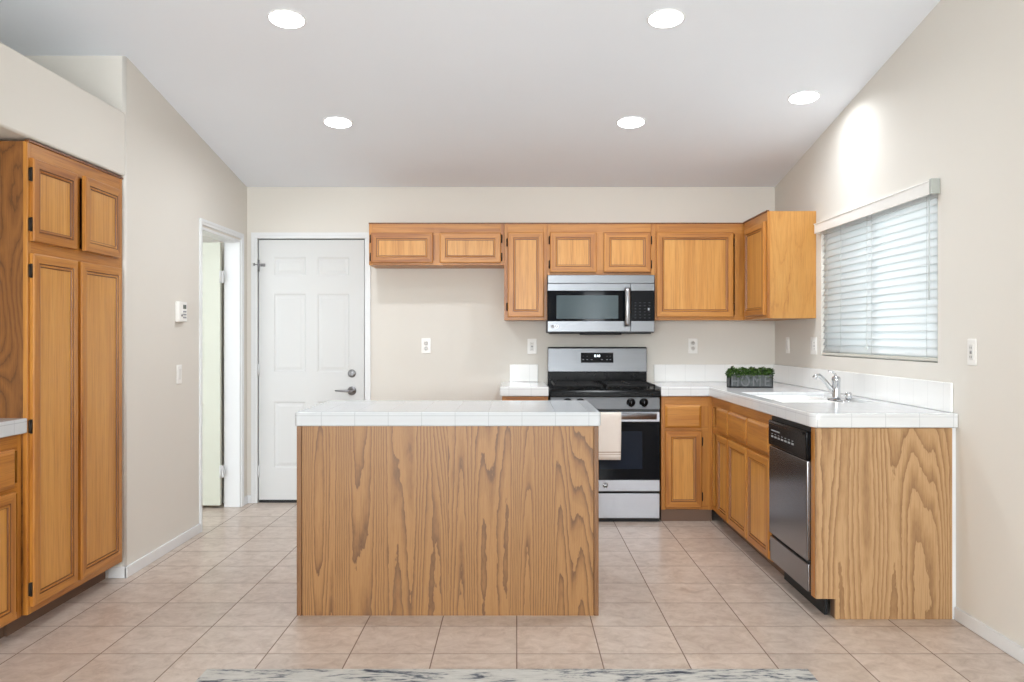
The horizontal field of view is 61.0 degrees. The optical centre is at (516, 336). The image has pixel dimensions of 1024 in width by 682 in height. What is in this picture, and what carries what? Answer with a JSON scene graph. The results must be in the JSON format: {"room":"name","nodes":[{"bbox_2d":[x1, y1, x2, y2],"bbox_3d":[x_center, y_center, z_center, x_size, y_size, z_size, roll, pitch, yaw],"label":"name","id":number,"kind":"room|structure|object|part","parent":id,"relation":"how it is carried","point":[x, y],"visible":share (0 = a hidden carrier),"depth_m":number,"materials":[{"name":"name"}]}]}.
{"room":"kitchen","nodes":[
{"label":"kitchen","id":0,"kind":"room"},
{"bbox_2d":[0,42,124,175],"bbox_3d":[-2.385,-1.018,3.103,0.630,0.340,3.005,0,0,0],"label":"wall","id":1,"kind":"structure","parent":0,"point":[38,105],"depth_m":3.92,"materials":[{"name":"paint"}]},
{"bbox_2d":[26,56,246,577],"bbox_3d":[-2.445,-0.108,5.643,0.750,2.763,2.075,0,0,0],"label":"wall","id":2,"kind":"structure","parent":0,"point":[172,179],"depth_m":5.03,"materials":[{"name":"paint"}]},
{"bbox_2d":[108,524,200,577],"bbox_3d":[-2.106,1.244,5.128,0.099,0.060,1.075,0,0,0],"label":"baseboard","id":3,"kind":"structure","parent":2,"relation":"attached to","point":[113,572],"depth_m":4.92,"materials":[{"name":"white wood"}]},
{"bbox_2d":[177,365,181,383],"bbox_3d":[-2.065,0.228,5.332,0.010,0.116,0.072,0,0,0],"label":"light switch","id":4,"kind":"object","parent":2,"relation":"attached to","point":[179,367],"visible":1,"depth_m":5.33,"materials":[{"name":"white plastic"}]},
{"bbox_2d":[175,301,186,321],"bbox_3d":[-2.054,-0.154,5.335,0.031,0.124,0.124,0,0,0],"label":"thermostat","id":5,"kind":"object","parent":2,"relation":"attached to","point":[180,307],"visible":1,"depth_m":5.29,"materials":[{"name":"white plastic"}]},
{"bbox_2d":[202,242,223,504],"bbox_3d":[-2.555,0.275,6.483,0.742,1.955,0.046,0,0,0],"label":"door","id":6,"kind":"structure","parent":2,"relation":"in","point":[212,273],"depth_m":6.47,"materials":[{"name":"white wood"}]},
{"bbox_2d":[199,218,243,531],"bbox_3d":[-2.122,0.249,6.116,0.136,2.050,0.896,0,0,0],"label":"trim","id":7,"kind":"structure","parent":2,"relation":"attached to","point":[233,248],"depth_m":6.51,"materials":[{"name":"white wood"}]},
{"bbox_2d":[0,0,939,186],"bbox_3d":[-0.950,-1.556,1.900,6.700,0.915,10.200,0,0,0],"label":"ceiling","id":8,"kind":"structure","parent":0,"point":[434,93],"depth_m":4.87,"materials":[{"name":"paint"}]},
{"bbox_2d":[267,9,305,28],"bbox_3d":[-1.118,-1.547,4.235,0.184,0.034,0.182,0,0,-4],"label":"recessed light","id":9,"kind":"object","parent":8,"relation":"in","point":[283,18],"visible":1,"depth_m":4.22,"materials":[{"name":"white plastic"}]},
{"bbox_2d":[323,116,352,128],"bbox_3d":[-1.121,-1.347,5.462,0.184,0.034,0.182,0,0,-4],"label":"recessed light","id":10,"kind":"object","parent":8,"relation":"in","point":[332,121],"visible":1,"depth_m":5.45,"materials":[{"name":"white plastic"}]},
{"bbox_2d":[616,116,645,128],"bbox_3d":[0.719,-1.347,5.462,0.184,0.034,0.182,0,0,-4],"label":"recessed light","id":11,"kind":"object","parent":8,"relation":"in","point":[629,122],"visible":1,"depth_m":5.45,"materials":[{"name":"white plastic"}]},
{"bbox_2d":[647,8,684,28],"bbox_3d":[0.727,-1.548,4.230,0.184,0.034,0.182,0,0,-4],"label":"recessed light","id":12,"kind":"object","parent":8,"relation":"in","point":[666,17],"visible":1,"depth_m":4.22,"materials":[{"name":"white plastic"}]},
{"bbox_2d":[788,90,820,103],"bbox_3d":[1.687,-1.405,5.105,0.184,0.034,0.182,0,0,-4],"label":"recessed light","id":13,"kind":"object","parent":8,"relation":"in","point":[807,96],"visible":1,"depth_m":5.09,"materials":[{"name":"white plastic"}]},
{"bbox_2d":[202,187,774,502],"bbox_3d":[-1.040,0.061,6.740,6.320,2.425,0.120,0,0,0],"label":"wall","id":14,"kind":"structure","parent":0,"point":[461,310],"depth_m":6.68,"materials":[{"name":"paint"}]},
{"bbox_2d":[244,495,250,504],"bbox_3d":[-1.086,1.244,6.625,1.968,0.060,0.110,0,0,0],"label":"baseboard","id":15,"kind":"structure","parent":14,"relation":"attached to","point":[247,499],"depth_m":6.65,"materials":[{"name":"white wood"}]},
{"bbox_2d":[253,239,364,502],"bbox_3d":[-1.593,0.257,6.691,0.855,2.034,0.121,0,0,0],"label":"door","id":16,"kind":"structure","parent":14,"relation":"in","point":[312,291],"depth_m":6.69,"materials":[{"name":"white wood"}]},
{"bbox_3d":[-1.308,0.414,6.662,0.152,0.068,0.061,0,0,0],"label":"lever handle","id":17,"kind":"part","parent":16,"relation":"part of","materials":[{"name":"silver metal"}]},
{"bbox_2d":[251,232,370,502],"bbox_3d":[-1.577,0.236,6.732,0.915,2.075,0.136,0,0,0],"label":"trim","id":18,"kind":"structure","parent":14,"relation":"attached to","point":[255,236],"depth_m":6.67,"materials":[{"name":"white wood"}]},
{"bbox_2d":[421,338,430,352],"bbox_3d":[-0.694,0.067,6.676,0.072,0.116,0.008,0,0,0],"label":"wall outlet","id":19,"kind":"object","parent":14,"relation":"attached to","point":[425,342],"visible":1,"depth_m":6.67,"materials":[{"name":"white plastic"}]},
{"bbox_2d":[369,223,503,267],"bbox_3d":[-0.586,-0.681,6.513,0.992,0.311,0.329,0,0,0],"label":"upper cabinet","id":20,"kind":"object","parent":14,"relation":"attached to","point":[391,245],"visible":1,"depth_m":6.36,"materials":[{"name":"brown wood"}]},
{"bbox_3d":[-0.837,-0.651,6.359,0.454,0.221,0.020,0,0,0],"label":"door","id":21,"kind":"part","parent":20,"relation":"part of","materials":[{"name":"brown wood"}]},
{"bbox_3d":[-0.586,-0.832,6.372,0.992,0.010,0.019,0,0,0],"label":"moulding","id":22,"kind":"part","parent":20,"relation":"part of","materials":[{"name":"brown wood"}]},
{"bbox_3d":[-0.337,-0.651,6.359,0.446,0.221,0.020,0,0,0],"label":"door","id":23,"kind":"part","parent":20,"relation":"part of","materials":[{"name":"brown wood"}]},
{"bbox_2d":[510,364,537,381],"bbox_3d":[0.056,0.277,6.673,0.218,0.133,0.012,0,0,0],"label":"backsplash","id":24,"kind":"structure","parent":14,"relation":"attached to","point":[518,372],"depth_m":6.67,"materials":[{"name":"tile"}]},
{"bbox_2d":[504,223,546,320],"bbox_3d":[0.067,-0.480,6.513,0.317,0.713,0.329,0,0,0],"label":"upper cabinet","id":25,"kind":"object","parent":14,"relation":"attached to","point":[525,244],"visible":1,"depth_m":6.36,"materials":[{"name":"brown wood"}]},
{"bbox_3d":[0.067,-0.832,6.372,0.317,0.010,0.019,0,0,0],"label":"moulding","id":26,"kind":"part","parent":25,"relation":"part of","materials":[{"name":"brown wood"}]},
{"bbox_2d":[527,339,536,353],"bbox_3d":[0.119,0.072,6.675,0.072,0.116,0.010,0,0,0],"label":"wall outlet","id":27,"kind":"object","parent":14,"relation":"attached to","point":[531,343],"visible":1,"depth_m":6.67,"materials":[{"name":"white plastic"}]},
{"bbox_2d":[530,342,533,350],"bbox_3d":[0.119,0.072,6.675,0.033,0.068,0.010,0,0,0],"label":"socket","id":28,"kind":"object","parent":27,"relation":"attached to","point":[531,343],"depth_m":6.67,"materials":[{"name":"white plastic"}]},
{"bbox_2d":[547,223,654,275],"bbox_3d":[0.618,-0.645,6.513,0.793,0.383,0.329,0,0,0],"label":"upper cabinet","id":29,"kind":"object","parent":14,"relation":"attached to","point":[572,248],"visible":0.94,"depth_m":6.36,"materials":[{"name":"brown wood"}]},
{"bbox_3d":[0.414,-0.619,6.359,0.338,0.294,0.020,0,0,0],"label":"door","id":30,"kind":"part","parent":29,"relation":"part of","materials":[{"name":"brown wood"}]},
{"bbox_2d":[546,275,653,334],"bbox_3d":[0.611,-0.232,6.450,0.772,0.432,0.454,0,0,0],"label":"microwave","id":31,"kind":"object","parent":29,"relation":"attached to","point":[576,304],"visible":0.99,"depth_m":6.29,"materials":[{"name":"metal"}]},
{"bbox_3d":[0.525,-0.212,6.300,0.600,0.348,0.030,0,0,0],"label":"door","id":32,"kind":"part","parent":31,"relation":"part of","materials":[{"name":"metal"}]},
{"bbox_3d":[0.797,-0.215,6.255,0.042,0.278,0.064,0,0,0],"label":"handle","id":33,"kind":"part","parent":31,"relation":"part of","materials":[{"name":"metal"}]},
{"bbox_3d":[0.912,-0.212,6.300,0.170,0.348,0.030,0,0,0],"label":"control panel","id":34,"kind":"part","parent":31,"relation":"part of","materials":[{"name":"metal"}]},
{"bbox_3d":[0.618,-0.832,6.372,0.793,0.010,0.019,0,0,0],"label":"moulding","id":35,"kind":"part","parent":29,"relation":"part of","materials":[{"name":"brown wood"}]},
{"bbox_3d":[0.809,-0.619,6.359,0.344,0.294,0.020,0,0,0],"label":"door","id":36,"kind":"part","parent":29,"relation":"part of","materials":[{"name":"brown wood"}]},
{"bbox_2d":[688,338,697,352],"bbox_3d":[1.354,0.068,6.676,0.072,0.116,0.008,0,0,0],"label":"wall outlet","id":37,"kind":"object","parent":14,"relation":"attached to","point":[692,342],"visible":1,"depth_m":6.67,"materials":[{"name":"white plastic"}]},
{"bbox_2d":[654,364,773,381],"bbox_3d":[1.513,0.277,6.673,0.916,0.133,0.012,0,0,0],"label":"backsplash","id":38,"kind":"structure","parent":14,"relation":"attached to","point":[662,372],"depth_m":6.67,"materials":[{"name":"tile"}]},
{"bbox_2d":[654,223,780,320],"bbox_3d":[1.498,-0.480,6.513,0.975,0.713,0.329,0,0,0],"label":"upper cabinet","id":39,"kind":"object","parent":14,"relation":"attached to","point":[699,275],"visible":0.71,"depth_m":6.36,"materials":[{"name":"brown wood"}]},
{"bbox_3d":[1.304,-0.456,6.359,0.562,0.620,0.020,0,0,0],"label":"door","id":40,"kind":"part","parent":39,"relation":"part of","materials":[{"name":"brown wood"}]},
{"bbox_3d":[1.498,-0.477,6.380,0.971,0.706,0.019,0,0,0],"label":"frame","id":41,"kind":"part","parent":39,"relation":"part of","materials":[{"name":"brown wood"}]},
{"bbox_3d":[1.498,-0.832,6.372,0.975,0.010,0.019,0,0,0],"label":"moulding","id":42,"kind":"part","parent":39,"relation":"part of","materials":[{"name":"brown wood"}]},
{"bbox_2d":[0,502,1023,681],"bbox_3d":[-0.950,1.324,1.900,6.700,0.100,10.200,0,0,0],"label":"floor","id":43,"kind":"structure","parent":0,"point":[673,594],"depth_m":3.81,"materials":[{"name":"tile"}]},
{"bbox_2d":[0,434,20,638],"bbox_3d":[-2.387,0.843,3.299,0.606,0.862,0.797,0,0,0],"label":"base cabinet","id":44,"kind":"object","parent":43,"relation":"on","point":[10,446],"visible":0.94,"depth_m":3.59,"materials":[{"name":"brown wood"}]},
{"bbox_3d":[-2.094,0.547,3.464,0.020,0.159,0.328,0,0,0],"label":"drawer","id":45,"kind":"part","parent":44,"relation":"part of","materials":[{"name":"brown wood"}]},
{"bbox_3d":[-2.094,0.911,3.464,0.020,0.530,0.328,0,0,0],"label":"door","id":46,"kind":"part","parent":44,"relation":"part of","materials":[{"name":"brown wood"}]},
{"bbox_2d":[0,418,26,437],"bbox_3d":[-2.388,0.376,3.289,0.620,0.064,0.818,0,0,0],"label":"countertop","id":47,"kind":"structure","parent":44,"relation":"on","point":[8,426],"depth_m":3.60,"materials":[{"name":"tile"}]},
{"bbox_2d":[0,139,122,636],"bbox_3d":[-2.365,0.216,4.144,0.641,2.115,0.892,0,0,0],"label":"pantry cabinet","id":48,"kind":"object","parent":43,"relation":"on","point":[61,213],"visible":1,"depth_m":3.96,"materials":[{"name":"brown wood"}]},
{"bbox_3d":[-2.069,-0.588,3.901,0.020,0.356,0.369,0,0,0],"label":"door","id":49,"kind":"part","parent":48,"relation":"part of","materials":[{"name":"brown wood"}]},
{"bbox_3d":[-2.069,0.397,3.903,0.020,1.510,0.374,0,0,0],"label":"door","id":50,"kind":"part","parent":48,"relation":"part of","materials":[{"name":"brown wood"}]},
{"bbox_3d":[-2.083,-0.836,4.144,0.019,0.010,0.892,0,0,0],"label":"moulding","id":51,"kind":"part","parent":48,"relation":"part of","materials":[{"name":"brown wood"}]},
{"bbox_3d":[-2.069,0.397,4.335,0.020,1.510,0.422,0,0,0],"label":"door","id":52,"kind":"part","parent":48,"relation":"part of","materials":[{"name":"brown wood"}]},
{"bbox_3d":[-2.061,-0.588,4.332,0.020,0.356,0.398,0,0,-2],"label":"door","id":53,"kind":"part","parent":48,"relation":"part of","materials":[{"name":"brown wood"}]},
{"bbox_2d":[297,426,598,615],"bbox_3d":[-0.315,0.841,4.337,1.380,0.866,0.723,0,0,0],"label":"kitchen island","id":54,"kind":"object","parent":43,"relation":"on","point":[392,520],"visible":0.88,"depth_m":3.98,"materials":[{"name":"brown wood"}]},
{"bbox_3d":[-0.994,0.841,3.991,0.022,0.866,0.033,0,0,0],"label":"corner trim","id":55,"kind":"part","parent":54,"relation":"part of","materials":[{"name":"brown wood"}]},
{"bbox_2d":[295,400,600,425],"bbox_3d":[-0.314,0.375,4.339,1.397,0.064,0.746,0,0,0],"label":"island countertop","id":56,"kind":"structure","parent":54,"relation":"on","point":[332,412],"depth_m":3.97,"materials":[{"name":"tile"}]},
{"bbox_3d":[0.365,0.841,3.991,0.022,0.866,0.033,0,0,0],"label":"corner trim","id":57,"kind":"part","parent":54,"relation":"part of","materials":[{"name":"brown wood"}]},
{"bbox_2d":[195,669,818,681],"bbox_3d":[-0.035,1.268,2.533,2.290,0.010,1.565,0,0,0],"label":"area rug","id":58,"kind":"object","parent":43,"relation":"on","point":[210,675],"visible":1,"depth_m":3.25,"materials":[{"name":"white fabric"}]},
{"bbox_2d":[502,396,547,399],"bbox_3d":[0.059,0.843,6.332,0.318,0.862,0.686,0,0,0],"label":"base cabinet","id":59,"kind":"object","parent":43,"relation":"on","point":[503,397],"visible":0.1,"depth_m":6.01,"materials":[{"name":"brown wood"}]},
{"bbox_2d":[500,382,548,395],"bbox_3d":[0.053,0.376,6.332,0.336,0.064,0.694,0,0,0],"label":"countertop","id":60,"kind":"structure","parent":59,"relation":"on","point":[506,388],"depth_m":5.99,"materials":[{"name":"tile"}]},
{"bbox_2d":[547,347,660,520],"bbox_3d":[0.611,0.675,6.292,0.762,1.198,0.731,0,0,0],"label":"gas range","id":61,"kind":"object","parent":43,"relation":"on","point":[611,379],"visible":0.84,"depth_m":5.99,"materials":[{"name":"metal"}]},
{"bbox_2d":[547,385,660,396],"bbox_3d":[0.611,0.387,6.295,0.762,0.050,0.620,0,0,0],"label":"cooktop","id":62,"kind":"object","parent":61,"relation":"in","point":[554,390],"depth_m":5.99,"materials":[{"name":"black metal"}]},
{"bbox_3d":[0.611,0.455,6.010,0.754,0.086,0.049,0,0,0],"label":"control panel","id":63,"kind":"part","parent":61,"relation":"part of","materials":[{"name":"metal"}]},
{"bbox_2d":[599,412,620,459],"bbox_3d":[0.583,0.675,5.934,0.262,0.324,0.040,0,0,0],"label":"dish towel","id":64,"kind":"object","parent":61,"relation":"hanging from","point":[610,427],"visible":0.56,"depth_m":5.92,"materials":[{"name":"beige fabric"}]},
{"bbox_3d":[0.611,1.173,6.014,0.746,0.197,0.034,0,0,0],"label":"trim","id":65,"kind":"part","parent":61,"relation":"part of","materials":[{"name":"silver metal"}]},
{"bbox_3d":[0.611,0.789,6.006,0.750,0.546,0.042,0,0,0],"label":"oven door","id":66,"kind":"part","parent":61,"relation":"part of","materials":[{"name":"glass"}]},
{"bbox_3d":[0.611,1.162,5.990,0.750,0.172,0.011,0,0,0],"label":"drawer","id":67,"kind":"part","parent":61,"relation":"part of","materials":[{"name":"metal"}]},
{"bbox_3d":[0.801,0.352,6.155,0.134,0.021,0.134,0,0,0],"label":"burner","id":68,"kind":"part","parent":61,"relation":"part of","materials":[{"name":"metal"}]},
{"bbox_3d":[0.788,0.455,5.976,0.062,0.062,0.037,0,14,0],"label":"knob","id":69,"kind":"part","parent":61,"relation":"part of","materials":[{"name":"black plastic"}]},
{"bbox_3d":[0.611,0.542,5.957,0.690,0.042,0.061,0,0,0],"label":"handle","id":70,"kind":"part","parent":61,"relation":"part of","materials":[{"name":"metal"}]},
{"bbox_3d":[0.877,0.455,5.976,0.062,0.062,0.037,0,14,0],"label":"knob","id":71,"kind":"part","parent":61,"relation":"part of","materials":[{"name":"black plastic"}]},
{"bbox_2d":[659,396,711,520],"bbox_3d":[1.175,0.843,6.332,0.351,0.862,0.686,0,0,0],"label":"base cabinet","id":72,"kind":"object","parent":43,"relation":"on","point":[685,492],"visible":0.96,"depth_m":6.00,"materials":[{"name":"brown wood"}]},
{"bbox_3d":[1.149,0.547,5.999,0.250,0.159,0.020,0,0,0],"label":"drawer","id":73,"kind":"part","parent":72,"relation":"part of","materials":[{"name":"brown wood"}]},
{"bbox_3d":[1.151,0.911,5.999,0.253,0.530,0.020,0,0,0],"label":"door","id":74,"kind":"part","parent":72,"relation":"part of","materials":[{"name":"brown wood"}]},
{"bbox_2d":[712,397,742,538],"bbox_3d":[1.645,0.843,5.750,0.631,0.862,0.520,0,0,0],"label":"base cabinet","id":75,"kind":"object","parent":43,"relation":"on","point":[720,408],"visible":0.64,"depth_m":5.71,"materials":[{"name":"brown wood"}]},
{"bbox_3d":[1.361,0.800,5.750,0.019,0.777,0.520,0,0,0],"label":"frame","id":76,"kind":"part","parent":75,"relation":"part of","materials":[{"name":"brown wood"}]},
{"bbox_3d":[1.340,0.547,5.643,0.020,0.159,0.285,0,0,0],"label":"drawer","id":77,"kind":"part","parent":75,"relation":"part of","materials":[{"name":"brown wood"}]},
{"bbox_3d":[1.340,0.911,5.643,0.020,0.530,0.285,0,0,0],"label":"door","id":78,"kind":"part","parent":75,"relation":"part of","materials":[{"name":"brown wood"}]},
{"bbox_2d":[728,403,783,575],"bbox_3d":[1.645,0.843,5.042,0.631,0.862,0.900,0,0,0],"label":"base cabinet","id":79,"kind":"object","parent":43,"relation":"on","point":[748,429],"visible":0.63,"depth_m":4.98,"materials":[{"name":"brown wood"}]},
{"bbox_3d":[1.340,0.547,5.264,0.020,0.159,0.434,0,0,0],"label":"drawer","id":80,"kind":"part","parent":79,"relation":"part of","materials":[{"name":"brown wood"}]},
{"bbox_3d":[1.340,0.911,5.264,0.020,0.530,0.434,0,0,0],"label":"door","id":81,"kind":"part","parent":79,"relation":"part of","materials":[{"name":"brown wood"}]},
{"bbox_3d":[1.361,0.800,5.042,0.019,0.777,0.894,0,0,0],"label":"frame","id":82,"kind":"part","parent":79,"relation":"part of","materials":[{"name":"brown wood"}]},
{"bbox_3d":[1.340,0.547,4.817,0.020,0.159,0.428,0,0,0],"label":"drawer","id":83,"kind":"part","parent":79,"relation":"part of","materials":[{"name":"brown wood"}]},
{"bbox_3d":[1.340,0.911,4.817,0.020,0.530,0.428,0,0,0],"label":"door","id":84,"kind":"part","parent":79,"relation":"part of","materials":[{"name":"brown wood"}]},
{"bbox_2d":[649,382,957,427],"bbox_3d":[1.490,0.376,5.292,0.989,0.064,2.774,0,0,0],"label":"countertop","id":85,"kind":"structure","parent":79,"relation":"on","point":[867,412],"depth_m":4.31,"materials":[{"name":"tile"}]},
{"bbox_2d":[725,366,774,387],"bbox_3d":[1.587,0.269,5.925,0.333,0.149,0.144,0,0,0],"label":"planter box","id":86,"kind":"object","parent":85,"relation":"on","point":[751,377],"visible":1,"depth_m":5.88,"materials":[{"name":"grey wood"}]},
{"bbox_2d":[754,395,857,401],"bbox_3d":[1.660,0.458,5.000,0.508,0.191,0.838,0,0,0],"label":"sink","id":87,"kind":"object","parent":85,"relation":"in","point":[781,398],"visible":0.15,"depth_m":5.36,"materials":[{"name":"white ceramic"}]},
{"bbox_2d":[844,392,852,401],"bbox_3d":[1.855,0.335,4.860,0.048,0.054,0.048,0,0,0],"label":"sprayer","id":88,"kind":"object","parent":87,"relation":"on","point":[848,395],"visible":0.99,"depth_m":4.85,"materials":[{"name":"silver metal"}]},
{"bbox_2d":[812,370,843,401],"bbox_3d":[1.825,0.276,4.980,0.182,0.172,0.196,0,0,-40],"label":"faucet","id":89,"kind":"object","parent":85,"relation":"on","point":[834,389],"visible":0.99,"depth_m":4.97,"materials":[{"name":"silver metal"}]},
{"bbox_3d":[1.771,0.275,4.991,0.144,0.132,0.028,0,0,5],"label":"spout","id":90,"kind":"part","parent":89,"relation":"part of","materials":[{"name":"silver metal"}]},
{"bbox_3d":[1.832,0.357,4.985,0.056,0.008,0.250,0,0,0],"label":"plate","id":91,"kind":"part","parent":89,"relation":"part of","materials":[{"name":"silver metal"}]},
{"bbox_2d":[769,416,827,614],"bbox_3d":[1.626,0.845,4.287,0.610,0.858,0.597,0,0,0],"label":"dishwasher","id":92,"kind":"object","parent":43,"relation":"on","point":[789,441],"visible":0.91,"depth_m":4.22,"materials":[{"name":"metal"}]},
{"bbox_3d":[1.347,0.798,4.287,0.032,0.460,0.594,0,0,0],"label":"door","id":93,"kind":"part","parent":92,"relation":"part of","materials":[{"name":"metal"}]},
{"bbox_3d":[1.345,0.490,4.287,0.036,0.148,0.594,0,0,0],"label":"control panel","id":94,"kind":"part","parent":92,"relation":"part of","materials":[{"name":"black plastic"}]},
{"bbox_3d":[1.349,1.106,4.287,0.028,0.128,0.594,0,0,0],"label":"panel","id":95,"kind":"part","parent":92,"relation":"part of","materials":[{"name":"metal"}]},
{"bbox_2d":[811,427,955,618],"bbox_3d":[1.666,0.843,3.957,0.634,0.863,0.065,0,0,0],"label":"end panel","id":96,"kind":"object","parent":43,"relation":"on","point":[883,500],"visible":0.93,"depth_m":3.92,"materials":[{"name":"brown wood"}]},
{"bbox_2d":[775,0,1023,647],"bbox_3d":[2.050,-0.320,1.840,0.130,3.188,9.680,0,0,0],"label":"wall","id":97,"kind":"structure","parent":0,"point":[947,104],"depth_m":3.85,"materials":[{"name":"paint"}]},
{"bbox_2d":[743,210,815,319],"bbox_3d":[1.812,-0.482,6.054,0.342,0.717,0.592,0,0,0],"label":"upper cabinet","id":98,"kind":"object","parent":97,"relation":"attached to","point":[780,246],"visible":1,"depth_m":5.76,"materials":[{"name":"brown wood"}]},
{"bbox_3d":[1.651,-0.459,6.034,0.020,0.625,0.488,0,0,0],"label":"door","id":99,"kind":"part","parent":98,"relation":"part of","materials":[{"name":"brown wood"}]},
{"bbox_3d":[1.665,-0.836,6.054,0.019,0.010,0.592,0,0,0],"label":"moulding","id":100,"kind":"part","parent":98,"relation":"part of","materials":[{"name":"brown wood"}]},
{"bbox_3d":[1.671,-0.479,6.054,0.019,0.710,0.588,0,0,0],"label":"frame","id":101,"kind":"part","parent":98,"relation":"part of","materials":[{"name":"brown wood"}]},
{"bbox_2d":[786,337,788,352],"bbox_3d":[1.980,0.060,6.360,0.010,0.116,0.072,0,0,0],"label":"light switch","id":102,"kind":"object","parent":97,"relation":"attached to","point":[787,338],"visible":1,"depth_m":6.35,"materials":[{"name":"white plastic"}]},
{"bbox_2d":[811,337,816,354],"bbox_3d":[1.980,0.058,5.800,0.010,0.116,0.116,0,0,0],"label":"switch plate","id":103,"kind":"object","parent":97,"relation":"attached to","point":[813,339],"visible":1,"depth_m":5.78,"materials":[{"name":"white plastic"}]},
{"bbox_2d":[774,364,952,411],"bbox_3d":[1.978,0.276,5.314,0.012,0.135,2.728,0,0,0],"label":"backsplash","id":104,"kind":"structure","parent":97,"relation":"attached to","point":[936,395],"depth_m":4.71,"materials":[{"name":"tile"}]},
{"bbox_2d":[814,178,939,361],"bbox_3d":[1.988,-0.314,4.886,0.093,0.860,1.623,0,0,0],"label":"window blind","id":105,"kind":"object","parent":97,"relation":"attached to","point":[881,255],"visible":0.91,"depth_m":4.71,"materials":[{"name":"white plastic"}]},
{"bbox_3d":[2.007,-0.288,4.865,0.048,0.780,0.002,0,0,0],"label":"ladder cord","id":106,"kind":"part","parent":105,"relation":"part of","materials":[{"name":"white fabric"}]},
{"bbox_3d":[2.011,-0.684,4.885,0.048,0.043,1.554,0,0,0],"label":"head rail","id":107,"kind":"part","parent":105,"relation":"part of","materials":[{"name":"plastic"}]},
{"bbox_3d":[2.009,0.108,4.885,0.044,0.016,1.554,0,0,0],"label":"rail","id":108,"kind":"part","parent":105,"relation":"part of","materials":[{"name":"white plastic"}]},
{"bbox_3d":[2.007,-0.288,4.208,0.048,0.780,0.002,0,0,0],"label":"ladder cord","id":109,"kind":"part","parent":105,"relation":"part of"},
{"bbox_2d":[834,352,937,361],"bbox_3d":[2.087,-0.294,4.885,0.035,0.833,1.570,0,0,0],"label":"window","id":110,"kind":"structure","parent":97,"relation":"in","point":[834,352],"depth_m":4.77,"materials":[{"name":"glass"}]},
{"bbox_2d":[967,339,976,365],"bbox_3d":[1.980,0.066,3.785,0.010,0.116,0.072,0,0,0],"label":"wall outlet","id":111,"kind":"object","parent":97,"relation":"attached to","point":[971,343],"visible":1,"depth_m":3.78,"materials":[{"name":"white plastic"}]},
{"bbox_2d":[969,344,972,359],"bbox_3d":[1.980,0.066,3.785,0.010,0.068,0.033,0,0,0],"label":"socket","id":112,"kind":"object","parent":111,"relation":"attached to","point":[970,345],"depth_m":3.78,"materials":[{"name":"white plastic"}]},
{"bbox_2d":[955,607,1023,663],"bbox_3d":[1.978,1.244,0.459,0.014,0.060,6.918,0,0,0],"label":"baseboard","id":113,"kind":"structure","parent":97,"relation":"attached to","point":[1005,644],"depth_m":3.62,"materials":[{"name":"white wood"}]}
]}

